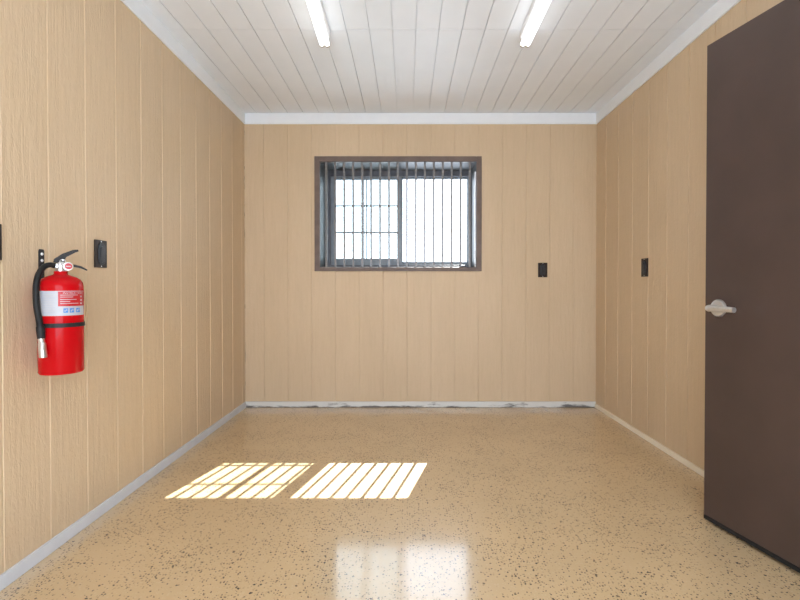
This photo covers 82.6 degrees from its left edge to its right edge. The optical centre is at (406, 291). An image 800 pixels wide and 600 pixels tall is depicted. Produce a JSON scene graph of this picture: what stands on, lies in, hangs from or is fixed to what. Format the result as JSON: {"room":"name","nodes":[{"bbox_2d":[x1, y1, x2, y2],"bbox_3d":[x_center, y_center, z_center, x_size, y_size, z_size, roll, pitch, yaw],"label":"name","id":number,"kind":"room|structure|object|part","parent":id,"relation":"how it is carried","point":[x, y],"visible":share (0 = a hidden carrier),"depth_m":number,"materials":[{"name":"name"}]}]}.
{"room":"empty portable office","nodes":[
{"label":"empty portable office","id":0,"kind":"room"},
{"bbox_2d":[0,0,244,574],"bbox_3d":[-1.427,-0.238,1.641,0.120,2.474,4.386,0,1,0],"label":"wall","id":1,"kind":"structure","parent":0,"point":[106,134],"depth_m":2.08,"materials":[{"name":"beige wood"}]},
{"bbox_2d":[0,224,1,259],"bbox_3d":[-1.358,-0.166,1.488,0.017,0.122,0.078,0,1,0],"label":"wall switch","id":2,"kind":"object","parent":1,"relation":"attached to","point":[0,224],"visible":1,"depth_m":1.52,"materials":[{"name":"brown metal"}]},
{"bbox_2d":[38,249,44,278],"bbox_3d":[-1.359,0.019,1.695,0.016,0.356,0.034,0,1,0],"label":"bracket","id":3,"kind":"object","parent":1,"relation":"attached to","point":[40,251],"visible":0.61,"depth_m":1.69,"materials":[{"name":"black metal"}]},
{"bbox_2d":[32,250,86,375],"bbox_3d":[-1.280,0.070,1.668,0.144,0.455,0.169,0,1,16],"label":"fire extinguisher","id":4,"kind":"object","parent":3,"relation":"hanging from","point":[58,298],"visible":1,"depth_m":1.63,"materials":[{"name":"red paint"}]},
{"bbox_2d":[41,293,54,312],"bbox_3d":[-1.272,0.040,1.611,0.046,0.071,0.004,0,1,-4],"label":"print","id":5,"kind":"object","parent":4,"relation":"attached to","point":[47,299],"depth_m":1.61},
{"bbox_3d":[-1.264,-0.132,1.687,0.076,0.052,0.020,0,1,-37],"label":"squeeze lever","id":6,"kind":"part","parent":4,"relation":"part of","materials":[{"name":"black plastic"}]},
{"bbox_3d":[-1.219,0.025,1.659,0.017,0.053,0.091,0,1,19],"label":"red panel","id":7,"kind":"part","parent":4,"relation":"part of","materials":[{"name":"red paper"}]},
{"bbox_3d":[-1.237,-0.090,1.708,0.060,0.023,0.018,0,1,-37],"label":"carry handle","id":8,"kind":"part","parent":4,"relation":"part of","materials":[{"name":"black plastic"}]},
{"bbox_2d":[94,239,106,267],"bbox_3d":[-1.358,-0.168,2.023,0.017,0.122,0.078,0,1,0],"label":"wall switch","id":9,"kind":"object","parent":1,"relation":"attached to","point":[100,246],"visible":1,"depth_m":2.01,"materials":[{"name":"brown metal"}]},
{"bbox_2d":[0,402,245,590],"bbox_3d":[-1.361,0.974,1.647,0.012,0.050,4.374,0,1,0],"label":"baseboard","id":10,"kind":"structure","parent":1,"relation":"attached to","point":[13,573],"depth_m":1.99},
{"bbox_2d":[121,0,244,123],"bbox_3d":[-1.361,-1.429,1.623,0.011,0.092,4.375,0,1,0],"label":"trim","id":11,"kind":"structure","parent":1,"relation":"attached to","point":[137,7],"depth_m":2.72,"materials":[{"name":"white paint"}]},
{"bbox_2d":[0,407,799,599],"bbox_3d":[0.704,1.048,1.734,4.381,0.100,4.786,0,1,0],"label":"floor","id":12,"kind":"structure","parent":0,"point":[275,503],"depth_m":1.97,"materials":[{"name":"beige stone"}]},
{"bbox_2d":[245,124,596,400],"bbox_3d":[0.114,-0.263,3.974,2.961,2.474,0.280,0,1,0],"label":"wall","id":13,"kind":"structure","parent":0,"point":[502,331],"depth_m":3.84,"materials":[{"name":"beige wood"}]},
{"bbox_2d":[244,124,245,400],"bbox_3d":[-1.366,-0.240,3.833,0.004,2.332,0.004,0,1,0],"label":"seam","id":14,"kind":"structure","parent":13,"relation":"attached to","point":[244,124],"depth_m":3.83,"materials":[{"name":"beige wood"}]},
{"bbox_2d":[314,156,481,270],"bbox_3d":[-0.074,-0.652,4.072,1.420,0.990,0.514,0,1,0],"label":"window","id":15,"kind":"structure","parent":13,"relation":"in","point":[476,167],"depth_m":4.03,"materials":[{"name":"metal"}]},
{"bbox_3d":[-0.368,-0.643,4.128,0.647,0.805,0.024,0,1,0],"label":"sash","id":16,"kind":"part","parent":15,"relation":"part of","materials":[{"name":"glass"}]},
{"bbox_2d":[320,162,473,266],"bbox_3d":[-0.082,-0.649,3.839,1.296,0.890,0.014,0,1,0],"label":"bars","id":17,"kind":"object","parent":15,"relation":"attached to","point":[469,257],"visible":1,"depth_m":3.83,"materials":[{"name":"grey metal"}]},
{"bbox_3d":[-0.082,-1.091,3.835,1.296,0.006,0.014,0,1,0],"label":"rail","id":18,"kind":"part","parent":17,"relation":"part of","materials":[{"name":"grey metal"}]},
{"bbox_3d":[0.246,-0.644,4.154,0.643,0.807,0.024,0,1,0],"label":"sash","id":19,"kind":"part","parent":15,"relation":"part of","materials":[{"name":"glass"}]},
{"bbox_2d":[245,113,595,123],"bbox_3d":[0.114,-1.452,3.816,2.961,0.092,0.011,0,1,0],"label":"trim","id":20,"kind":"structure","parent":13,"relation":"attached to","point":[250,118],"depth_m":3.81,"materials":[{"name":"white paint"}]},
{"bbox_2d":[245,401,595,406],"bbox_3d":[0.114,0.951,3.840,2.961,0.050,0.012,0,1,0],"label":"baseboard","id":21,"kind":"structure","parent":13,"relation":"attached to","point":[248,403],"depth_m":3.83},
{"bbox_2d":[538,263,546,276],"bbox_3d":[1.143,-0.183,3.825,0.078,0.122,0.017,0,1,0],"label":"wall switch","id":22,"kind":"object","parent":13,"relation":"attached to","point":[542,267],"visible":1,"depth_m":3.83,"materials":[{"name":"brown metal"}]},
{"bbox_2d":[140,0,717,112],"bbox_3d":[0.114,-1.526,1.707,3.201,0.100,4.786,0,1,0],"label":"ceiling","id":23,"kind":"structure","parent":0,"point":[382,56],"depth_m":2.83,"materials":[{"name":"white wood"}]},
{"bbox_2d":[306,0,329,46],"bbox_3d":[-0.442,-1.435,1.411,0.068,0.076,2.430,0,1,-2],"label":"ceiling light","id":24,"kind":"object","parent":23,"relation":"attached to","point":[316,8],"visible":1,"depth_m":2.40,"materials":[{"name":"white plastic"}]},
{"bbox_2d":[520,0,550,46],"bbox_3d":[0.663,-1.435,1.410,0.069,0.076,2.430,0,1,1],"label":"ceiling light","id":25,"kind":"object","parent":23,"relation":"attached to","point":[538,8],"visible":1,"depth_m":2.40,"materials":[{"name":"white plastic"}]},
{"bbox_2d":[596,0,783,469],"bbox_3d":[1.654,-0.238,1.641,0.120,2.474,4.386,0,1,0],"label":"wall","id":26,"kind":"structure","parent":0,"point":[652,146],"depth_m":2.86,"materials":[{"name":"beige wood"}]},
{"bbox_2d":[641,258,647,276],"bbox_3d":[1.585,-0.162,3.043,0.017,0.122,0.078,0,1,0],"label":"wall switch","id":27,"kind":"object","parent":26,"relation":"attached to","point":[644,262],"visible":1,"depth_m":3.03,"materials":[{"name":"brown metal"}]},
{"bbox_2d":[595,404,703,476],"bbox_3d":[1.588,0.968,2.960,0.012,0.034,1.749,0,1,0],"label":"baseboard","id":28,"kind":"structure","parent":26,"relation":"attached to","point":[660,446],"depth_m":2.90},
{"bbox_2d":[596,0,740,123],"bbox_3d":[1.589,-1.429,1.623,0.011,0.092,4.375,0,1,0],"label":"trim","id":29,"kind":"structure","parent":26,"relation":"attached to","point":[720,8],"depth_m":2.72,"materials":[{"name":"white paint"}]},
{"bbox_2d":[704,0,799,572],"bbox_3d":[1.414,-0.031,1.363,0.125,2.038,1.231,0,1,-13],"label":"door","id":30,"kind":"structure","parent":26,"relation":"in","point":[752,442],"depth_m":1.75,"materials":[{"name":"brown paint"}]},
{"bbox_3d":[1.297,0.068,1.900,0.014,0.073,0.073,0,1,-13],"label":"handle","id":31,"kind":"part","parent":30,"relation":"part of","materials":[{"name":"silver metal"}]},
{"bbox_3d":[1.274,0.069,1.840,0.066,0.028,0.137,0,1,-13],"label":"lever","id":32,"kind":"part","parent":30,"relation":"part of","materials":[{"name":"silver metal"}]}
]}

